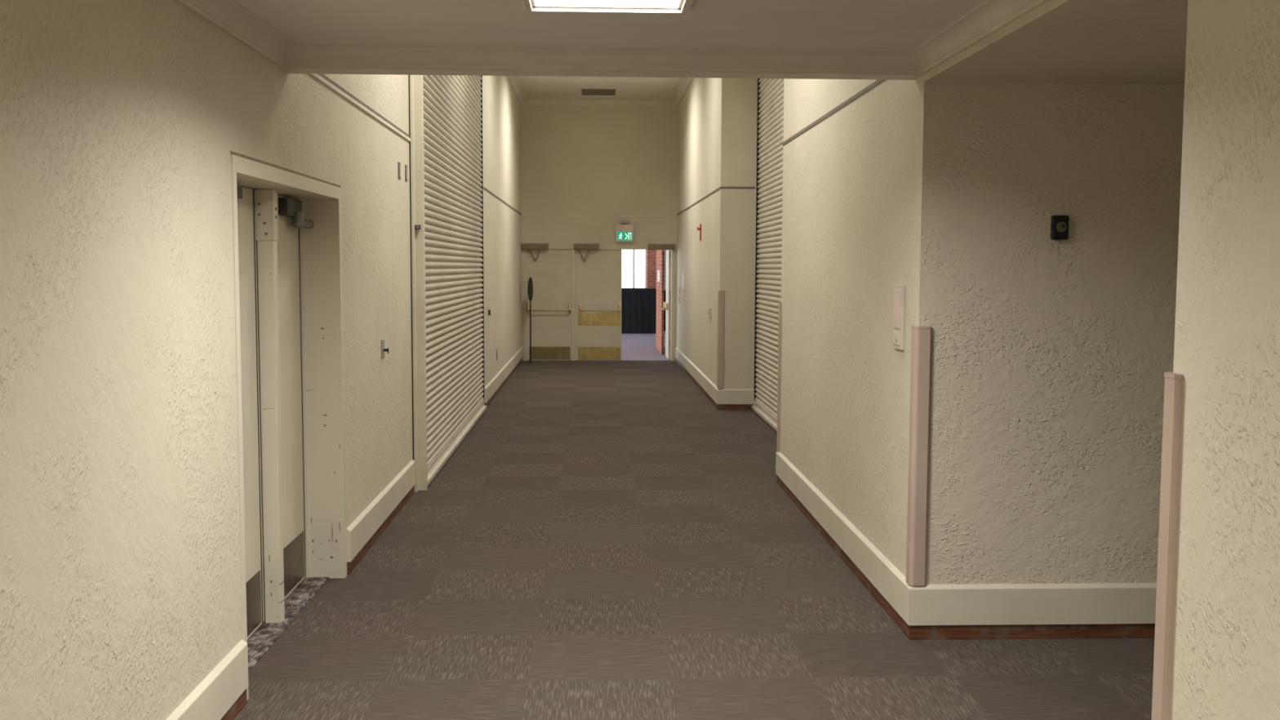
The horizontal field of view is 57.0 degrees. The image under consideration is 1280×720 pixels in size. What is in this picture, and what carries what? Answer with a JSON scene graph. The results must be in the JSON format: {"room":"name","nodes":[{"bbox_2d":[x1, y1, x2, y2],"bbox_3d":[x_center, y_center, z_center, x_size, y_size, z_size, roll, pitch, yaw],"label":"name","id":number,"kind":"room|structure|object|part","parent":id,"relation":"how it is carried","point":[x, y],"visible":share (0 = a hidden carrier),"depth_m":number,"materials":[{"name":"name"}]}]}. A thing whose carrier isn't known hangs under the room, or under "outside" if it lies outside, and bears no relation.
{"room":"building corridor","nodes":[
{"label":"building corridor","id":0,"kind":"room"},
{"bbox_2d":[0,0,413,719],"bbox_3d":[-2.034,-1.468,9.267,0.545,4.950,25.250,0,5,-2],"label":"wall","id":1,"kind":"structure","parent":0,"point":[122,121],"depth_m":3.64,"materials":[{"name":"beige paint"}]},
{"bbox_2d":[165,639,248,719],"bbox_3d":[-1.427,1.555,0.799,0.022,0.262,7.855,0,5,-2],"label":"baseboard","id":2,"kind":"structure","parent":1,"relation":"attached to","point":[222,695],"depth_m":4.39,"materials":[{"name":"beige paint"}]},
{"bbox_2d":[236,186,262,639],"bbox_3d":[-1.810,0.275,5.169,0.090,2.094,0.970,0,5,-2],"label":"door","id":3,"kind":"structure","parent":1,"relation":"in","point":[246,211],"depth_m":5.52,"materials":[{"name":"beige paint"}]},
{"bbox_3d":[-1.815,1.176,5.236,0.002,0.255,0.920,0,5,-2],"label":"kick plate","id":4,"kind":"part","parent":3,"relation":"part of","materials":[{"name":"brown metal"}]},
{"bbox_2d":[253,189,314,622],"bbox_3d":[-1.827,0.203,6.080,0.127,2.094,0.842,0,5,-2],"label":"door","id":5,"kind":"structure","parent":1,"relation":"in","point":[290,214],"depth_m":6.24,"materials":[{"name":"beige paint"}]},
{"bbox_3d":[-1.850,1.104,6.146,0.002,0.255,0.792,0,5,-2],"label":"kick plate","id":6,"kind":"part","parent":5,"relation":"part of","materials":[{"name":"brown metal"}]},
{"bbox_3d":[-1.802,-0.744,6.292,0.062,0.082,0.251,0,5,-2],"label":"closer arm","id":7,"kind":"part","parent":5,"relation":"part of","materials":[{"name":"grey metal"}]},
{"bbox_2d":[230,151,346,700],"bbox_3d":[-1.747,0.207,5.608,0.261,2.190,1.963,0,5,-2],"label":"door frame","id":8,"kind":"structure","parent":1,"relation":"attached to","point":[321,245],"depth_m":6.50,"materials":[{"name":"beige paint"}]},
{"bbox_2d":[308,73,410,142],"bbox_3d":[-1.675,-1.540,7.195,0.012,0.046,3.595,0,5,-2],"label":"wall rail","id":9,"kind":"object","parent":1,"relation":"attached to","point":[322,78],"visible":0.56,"depth_m":6.96,"materials":[{"name":"beige paint"}]},
{"bbox_2d":[346,459,415,574],"bbox_3d":[-1.700,0.993,7.894,0.022,0.262,2.420,0,5,-2],"label":"baseboard","id":10,"kind":"structure","parent":1,"relation":"attached to","point":[369,526],"depth_m":7.57,"materials":[{"name":"beige paint"}]},
{"bbox_2d":[381,339,388,358],"bbox_3d":[-1.689,-0.073,7.810,0.036,0.122,0.100,0,5,-2],"label":"switch","id":11,"kind":"object","parent":1,"relation":"attached to","point":[383,349],"visible":1,"depth_m":7.81,"materials":[{"name":"black plastic"}]},
{"bbox_3d":[-1.704,-0.073,7.809,0.005,0.122,0.100,0,5,-2],"label":"plate","id":12,"kind":"part","parent":11,"relation":"part of","materials":[{"name":"beige plastic"}]},
{"bbox_2d":[397,161,400,179],"bbox_3d":[-1.726,-1.360,8.459,0.009,0.118,0.090,0,5,-2],"label":"wall plate","id":13,"kind":"object","parent":1,"relation":"attached to","point":[398,162],"visible":1,"depth_m":8.44,"materials":[{"name":"beige plastic"}]},
{"bbox_2d":[404,164,407,181],"bbox_3d":[-1.738,-1.391,8.768,0.009,0.118,0.090,0,5,-2],"label":"wall plate","id":14,"kind":"object","parent":1,"relation":"attached to","point":[406,166],"visible":1,"depth_m":8.74,"materials":[{"name":"beige plastic"}]},
{"bbox_2d":[482,75,521,405],"bbox_3d":[-2.136,-1.949,15.351,0.388,4.950,12.745,0,5,-2],"label":"wall","id":15,"kind":"structure","parent":0,"point":[501,107],"depth_m":16.85,"materials":[{"name":"beige paint"}]},
{"bbox_2d":[408,75,486,492],"bbox_3d":[-1.811,-1.424,11.641,0.103,4.489,5.385,0,5,-2],"label":"roller shutter","id":16,"kind":"object","parent":15,"relation":"attached to","point":[446,111],"visible":0.9,"depth_m":10.66,"materials":[{"name":"beige metal"}]},
{"bbox_3d":[-1.701,-1.197,9.025,0.084,4.450,0.130,0,5,-2],"label":"guide rail","id":17,"kind":"part","parent":16,"relation":"part of","materials":[{"name":"beige metal"}]},
{"bbox_3d":[-1.812,0.743,11.805,0.088,0.107,5.140,0,5,-2],"label":"rail","id":18,"kind":"part","parent":16,"relation":"part of","materials":[{"name":"beige metal"}]},
{"bbox_3d":[-1.902,-0.353,14.400,0.006,0.680,0.050,0,5,-2],"label":"edge plate","id":19,"kind":"part","parent":16,"relation":"part of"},
{"bbox_2d":[487,306,490,315],"bbox_3d":[-1.912,-0.616,14.926,0.030,0.120,0.120,0,5,-2],"label":"wall catch","id":20,"kind":"structure","parent":15,"relation":"attached to","point":[488,309],"depth_m":14.93,"materials":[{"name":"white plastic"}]},
{"bbox_2d":[483,186,521,215],"bbox_3d":[-2.041,-2.386,18.003,0.006,0.024,7.400,0,5,-2],"label":"wall rail","id":21,"kind":"object","parent":15,"relation":"attached to","point":[484,188],"visible":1,"depth_m":16.89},
{"bbox_2d":[484,346,523,407],"bbox_3d":[-2.042,0.178,18.191,0.022,0.262,7.430,0,5,-2],"label":"baseboard","id":22,"kind":"structure","parent":15,"relation":"attached to","point":[495,384],"depth_m":17.01,"materials":[{"name":"beige paint"}]},
{"bbox_2d":[520,106,678,360],"bbox_3d":[-0.663,-2.457,21.840,4.250,4.950,0.150,0,5,-2],"label":"wall","id":23,"kind":"structure","parent":0,"point":[575,160],"depth_m":21.68,"materials":[{"name":"beige paint"}]},
{"bbox_2d":[521,243,571,359],"bbox_3d":[-1.723,-1.072,21.822,0.910,2.160,0.157,0,5,-2],"label":"door","id":24,"kind":"structure","parent":23,"relation":"in","point":[549,270],"depth_m":21.86,"materials":[{"name":"beige paint"}]},
{"bbox_3d":[-1.936,-1.933,21.756,0.218,0.232,0.112,0,5,-2],"label":"closer arm","id":25,"kind":"part","parent":24,"relation":"part of","materials":[{"name":"brown metal"}]},
{"bbox_3d":[-1.680,-0.127,21.931,0.760,0.242,0.003,0,5,-2],"label":"kick plate","id":26,"kind":"part","parent":24,"relation":"part of","materials":[{"name":"gold metal"}]},
{"bbox_2d":[573,243,622,359],"bbox_3d":[-0.783,-1.071,21.858,0.885,2.160,0.157,0,5,-2],"label":"door","id":27,"kind":"structure","parent":23,"relation":"in","point":[597,272],"depth_m":21.89,"materials":[{"name":"beige paint"}]},
{"bbox_3d":[-1.037,-1.932,21.790,0.218,0.232,0.112,0,5,-2],"label":"closer arm","id":28,"kind":"part","parent":27,"relation":"part of","materials":[{"name":"brown metal"}]},
{"bbox_3d":[-0.760,-0.763,21.916,0.795,0.250,0.003,0,5,-2],"label":"push plate","id":29,"kind":"part","parent":27,"relation":"part of","materials":[{"name":"gold metal"}]},
{"bbox_3d":[-0.763,-0.126,21.966,0.795,0.242,0.003,0,5,-2],"label":"kick plate","id":30,"kind":"part","parent":27,"relation":"part of","materials":[{"name":"gold metal"}]},
{"bbox_2d":[523,246,674,360],"bbox_3d":[-0.761,-1.040,21.941,2.785,2.110,0.165,0,5,-2],"label":"door frame","id":31,"kind":"structure","parent":23,"relation":"attached to","point":[549,247],"depth_m":21.84,"materials":[{"name":"beige paint"}]},
{"bbox_2d":[521,215,677,217],"bbox_3d":[-0.748,-2.652,21.740,2.877,0.025,0.012,0,5,-2],"label":"wall rail","id":32,"kind":"object","parent":23,"relation":"attached to","point":[522,215],"visible":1,"depth_m":21.74,"materials":[{"name":"beige paint"}]},
{"bbox_2d":[615,220,633,242],"bbox_3d":[-0.284,-2.374,21.741,0.324,0.395,0.090,0,5,-2],"label":"exit sign","id":33,"kind":"object","parent":23,"relation":"attached to","point":[624,233],"visible":1,"depth_m":21.70,"materials":[{"name":"teal"}]},
{"bbox_3d":[-0.282,-2.283,21.707,0.278,0.157,0.004,0,5,-2],"label":"lit panel","id":34,"kind":"part","parent":33,"relation":"part of","materials":[{"name":"teal plastic"}]},
{"bbox_2d":[648,244,674,359],"bbox_3d":[0.369,-1.110,22.409,0.490,2.160,1.168,0,5,-2],"label":"door","id":35,"kind":"structure","parent":23,"relation":"in","point":[668,247],"depth_m":22.17,"materials":[{"name":"beige paint"}]},
{"bbox_2d":[516,75,683,100],"bbox_3d":[-0.219,-4.179,13.517,4.005,0.120,16.495,0,5,-2],"label":"ceiling","id":36,"kind":"structure","parent":0,"point":[532,86],"depth_m":20.05,"materials":[{"name":"beige paint"}]},
{"bbox_2d":[581,88,615,95],"bbox_3d":[-0.722,-4.668,20.558,0.590,0.021,0.650,0,5,-2],"label":"ceiling vent","id":37,"kind":"object","parent":36,"relation":"in","point":[584,91],"visible":1,"depth_m":20.48,"materials":[{"name":"beige metal"}]},
{"bbox_2d":[235,0,985,51],"bbox_3d":[0.009,-1.129,1.015,2.905,0.160,8.600,0,5,-2],"label":"ceiling","id":38,"kind":"structure","parent":0,"point":[877,25],"depth_m":4.70,"materials":[{"name":"beige paint"}]},
{"bbox_2d":[280,66,924,79],"bbox_3d":[-0.154,-2.465,5.298,2.905,2.322,0.155,0,5,-2],"label":"beam","id":39,"kind":"structure","parent":38,"relation":"attached to","point":[288,69],"depth_m":5.37,"materials":[{"name":"beige paint"}]},
{"bbox_2d":[521,0,693,14],"bbox_3d":[-0.113,-1.296,4.099,0.612,0.052,0.620,0,5,-2],"label":"ceiling light","id":40,"kind":"object","parent":38,"relation":"attached to","point":[595,6],"visible":1,"depth_m":4.37,"materials":[{"name":"white"}]},
{"bbox_2d":[534,0,679,4],"bbox_3d":[-0.113,-1.302,4.099,0.552,0.006,0.560,0,5,-2],"label":"diffuser","id":41,"kind":"object","parent":40,"relation":"attached to","point":[536,2],"depth_m":4.34,"materials":[{"name":"white plastic"}]},
{"bbox_2d":[646,249,656,288],"bbox_3d":[0.419,-2.386,34.009,0.450,2.900,0.300,0,5,-2],"label":"brick wall","id":42,"kind":"structure","parent":0,"point":[651,254],"depth_m":33.84,"materials":[{"name":"red brick"}]},
{"bbox_2d":[656,249,664,355],"bbox_3d":[0.418,-1.784,24.495,0.047,3.200,2.150,0,5,-2],"label":"brick wall","id":43,"kind":"structure","parent":0,"point":[660,253],"depth_m":23.82,"materials":[{"name":"red brick"}]},
{"bbox_2d":[657,270,660,281],"bbox_3d":[0.391,-1.748,24.471,0.010,0.230,0.800,0,5,-2],"label":"notice","id":44,"kind":"object","parent":43,"relation":"attached to","point":[659,271],"visible":1,"depth_m":24.24,"materials":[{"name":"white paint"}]},
{"bbox_2d":[664,249,666,290],"bbox_3d":[-0.906,-2.541,33.996,9.200,3.200,0.200,0,5,-2],"label":"wall","id":45,"kind":"structure","parent":0,"point":[664,250],"depth_m":33.96,"materials":[{"name":"white paint"}]},
{"bbox_2d":[632,249,646,288],"bbox_3d":[-0.405,-2.839,33.991,1.200,2.000,0.080,0,5,-2],"label":"window","id":46,"kind":"structure","parent":45,"relation":"in","point":[633,251],"depth_m":33.98,"materials":[{"name":"white paint"}]},
{"bbox_2d":[234,331,1154,719],"bbox_3d":[0.898,0.623,15.644,11.400,0.200,37.400,0,5,-2],"label":"floor","id":47,"kind":"structure","parent":0,"point":[606,540],"depth_m":6.05,"materials":[{"name":"brown carpet"}]},
{"bbox_2d":[247,577,328,672],"bbox_3d":[-1.815,1.301,5.665,0.212,0.018,2.020,0,5,-2],"label":"threshold","id":48,"kind":"object","parent":47,"relation":"on","point":[262,639],"visible":0.31,"depth_m":5.75,"materials":[{"name":"carpet"}]},
{"bbox_2d":[254,188,284,622],"bbox_3d":[-1.787,0.235,5.703,0.092,2.106,0.082,0,5,-2],"label":"post","id":49,"kind":"object","parent":48,"relation":"on","point":[265,199],"visible":1,"depth_m":5.67,"materials":[{"name":"beige paint"}]},
{"bbox_2d":[527,277,533,363],"bbox_3d":[-1.989,-0.722,21.399,0.100,1.550,0.340,1,5,8],"label":"sign stand","id":50,"kind":"object","parent":47,"relation":"on","point":[530,289],"visible":1,"depth_m":21.39,"materials":[{"name":"black plastic"}]},
{"bbox_2d":[621,288,656,333],"bbox_3d":[-0.557,-1.321,31.395,2.175,1.180,1.075,0,5,-2],"label":"draped table","id":51,"kind":"object","parent":47,"relation":"on","point":[638,305],"visible":0.44,"depth_m":30.94,"materials":[{"name":"black fabric"}]},
{"bbox_2d":[676,77,756,388],"bbox_3d":[1.224,-1.958,15.628,0.595,4.950,12.450,0,5,-2],"label":"wall","id":52,"kind":"structure","parent":0,"point":[717,117],"depth_m":14.78,"materials":[{"name":"beige paint"}]},
{"bbox_2d":[681,272,685,290],"bbox_3d":[0.740,-1.337,20.025,0.034,0.295,0.350,0,5,-2],"label":"panel","id":53,"kind":"object","parent":52,"relation":"attached to","point":[683,276],"visible":1,"depth_m":19.86,"materials":[{"name":"white plastic"}]},
{"bbox_2d":[697,223,701,240],"bbox_3d":[0.850,-1.838,16.953,0.050,0.240,0.160,0,5,-2],"label":"fire sign","id":54,"kind":"object","parent":52,"relation":"attached to","point":[700,228],"visible":1,"depth_m":16.93,"materials":[{"name":"red plastic"}]},
{"bbox_3d":[0.870,-1.838,16.954,0.010,0.240,0.160,0,5,-2],"label":"sign plate","id":55,"kind":"part","parent":54,"relation":"part of","materials":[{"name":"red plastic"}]},
{"bbox_2d":[707,307,711,317],"bbox_3d":[0.914,-0.623,15.476,0.034,0.130,0.140,0,5,-2],"label":"light switch","id":56,"kind":"object","parent":52,"relation":"attached to","point":[708,308],"visible":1,"depth_m":15.42,"materials":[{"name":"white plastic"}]},
{"bbox_2d":[716,290,724,388],"bbox_3d":[0.987,-0.248,14.440,0.076,1.203,0.076,0,5,-2],"label":"guard","id":57,"kind":"object","parent":52,"relation":"attached to","point":[720,357],"visible":1,"depth_m":14.41,"materials":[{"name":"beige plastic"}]},
{"bbox_2d":[751,78,783,431],"bbox_3d":[1.525,-1.430,11.891,0.109,4.489,4.899,0,5,-2],"label":"roller shutter","id":58,"kind":"object","parent":52,"relation":"attached to","point":[770,91],"visible":0.3,"depth_m":13.45,"materials":[{"name":"beige metal"}]},
{"bbox_3d":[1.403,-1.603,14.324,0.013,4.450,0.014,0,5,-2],"label":"guide rail","id":59,"kind":"part","parent":58,"relation":"part of","materials":[{"name":"beige metal"}]},
{"bbox_3d":[1.504,0.736,12.067,0.085,0.107,4.810,0,5,-2],"label":"rail","id":60,"kind":"part","parent":58,"relation":"part of","materials":[{"name":"beige metal"}]},
{"bbox_2d":[776,301,782,451],"bbox_3d":[1.149,0.136,9.527,0.072,1.213,0.072,0,5,-2],"label":"guard","id":61,"kind":"object","parent":52,"relation":"attached to","point":[780,317],"visible":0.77,"depth_m":9.50,"materials":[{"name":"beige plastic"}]},
{"bbox_2d":[782,80,884,145],"bbox_3d":[1.213,-1.567,7.454,0.006,0.024,3.895,0,5,-2],"label":"wall rail","id":62,"kind":"object","parent":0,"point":[875,83],"visible":0.64,"depth_m":7.29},
{"bbox_2d":[779,75,1184,584],"bbox_3d":[3.824,-1.802,13.782,5.700,4.950,16.650,0,5,-2],"label":"wall","id":63,"kind":"structure","parent":0,"point":[1050,359],"depth_m":5.52,"materials":[{"name":"beige paint"}]},
{"bbox_2d":[506,75,693,106],"bbox_3d":[-0.427,-4.058,13.443,2.877,0.116,16.345,0,5,-2],"label":"crown molding","id":64,"kind":"structure","parent":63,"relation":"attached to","point":[513,80],"depth_m":21.52,"materials":[{"name":"beige paint"}]},
{"bbox_2d":[174,0,1049,73],"bbox_3d":[0.009,-1.008,1.025,2.905,0.085,8.600,0,5,-2],"label":"crown molding","id":65,"kind":"structure","parent":63,"relation":"attached to","point":[229,16],"depth_m":5.24,"materials":[{"name":"beige paint"}]},
{"bbox_2d":[675,346,754,409],"bbox_3d":[1.068,0.186,18.240,0.532,0.262,7.572,0,5,-2],"label":"baseboard","id":66,"kind":"structure","parent":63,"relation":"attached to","point":[721,398],"depth_m":14.49,"materials":[{"name":"beige paint"}]},
{"bbox_2d":[676,186,755,215],"bbox_3d":[1.085,-2.386,18.044,0.518,0.022,7.558,0,5,-2],"label":"wall rail","id":67,"kind":"object","parent":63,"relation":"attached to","point":[719,188],"visible":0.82,"depth_m":14.92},
{"bbox_2d":[893,284,905,350],"bbox_3d":[1.267,-0.211,5.782,0.024,0.316,0.160,0,5,-2],"label":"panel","id":68,"kind":"object","parent":63,"relation":"attached to","point":[899,290],"visible":1,"depth_m":5.73,"materials":[{"name":"white plastic"}]},
{"bbox_3d":[1.261,-0.108,5.790,0.005,0.068,0.120,0,5,-2],"label":"plate","id":69,"kind":"part","parent":68,"relation":"part of","materials":[{"name":"beige paint"}]},
{"bbox_2d":[906,325,931,586],"bbox_3d":[1.304,0.449,5.523,0.076,1.220,0.076,0,5,-2],"label":"guard","id":70,"kind":"object","parent":63,"relation":"attached to","point":[920,370],"visible":1,"depth_m":5.49,"materials":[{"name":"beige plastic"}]},
{"bbox_2d":[775,451,1156,639],"bbox_3d":[3.945,1.032,7.686,5.522,0.262,4.092,0,5,-2],"label":"baseboard","id":71,"kind":"structure","parent":63,"relation":"attached to","point":[1122,610],"depth_m":5.58,"materials":[{"name":"beige paint"}]},
{"bbox_2d":[1050,215,1068,239],"bbox_3d":[1.935,-0.610,5.429,0.076,0.112,0.035,0,5,-2],"label":"wall sensor","id":72,"kind":"object","parent":63,"relation":"attached to","point":[1060,224],"visible":1,"depth_m":5.42,"materials":[{"name":"black plastic"}]},
{"bbox_2d":[924,0,1187,84],"bbox_3d":[4.190,-1.347,4.266,5.700,0.353,2.410,0,5,-2],"label":"ceiling","id":73,"kind":"structure","parent":0,"point":[1134,42],"depth_m":4.55,"materials":[{"name":"beige paint"}]},
{"bbox_2d":[1169,0,1279,719],"bbox_3d":[4.354,-0.710,0.006,5.700,4.950,6.190,0,5,-2],"label":"wall","id":74,"kind":"structure","parent":0,"point":[1225,664],"depth_m":2.79,"materials":[{"name":"beige paint"}]},
{"bbox_2d":[1151,372,1183,719],"bbox_3d":[1.398,0.642,3.090,0.076,1.220,0.076,0,5,-2],"label":"guard","id":75,"kind":"object","parent":74,"relation":"attached to","point":[1173,388],"visible":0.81,"depth_m":3.05,"materials":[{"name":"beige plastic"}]}
]}

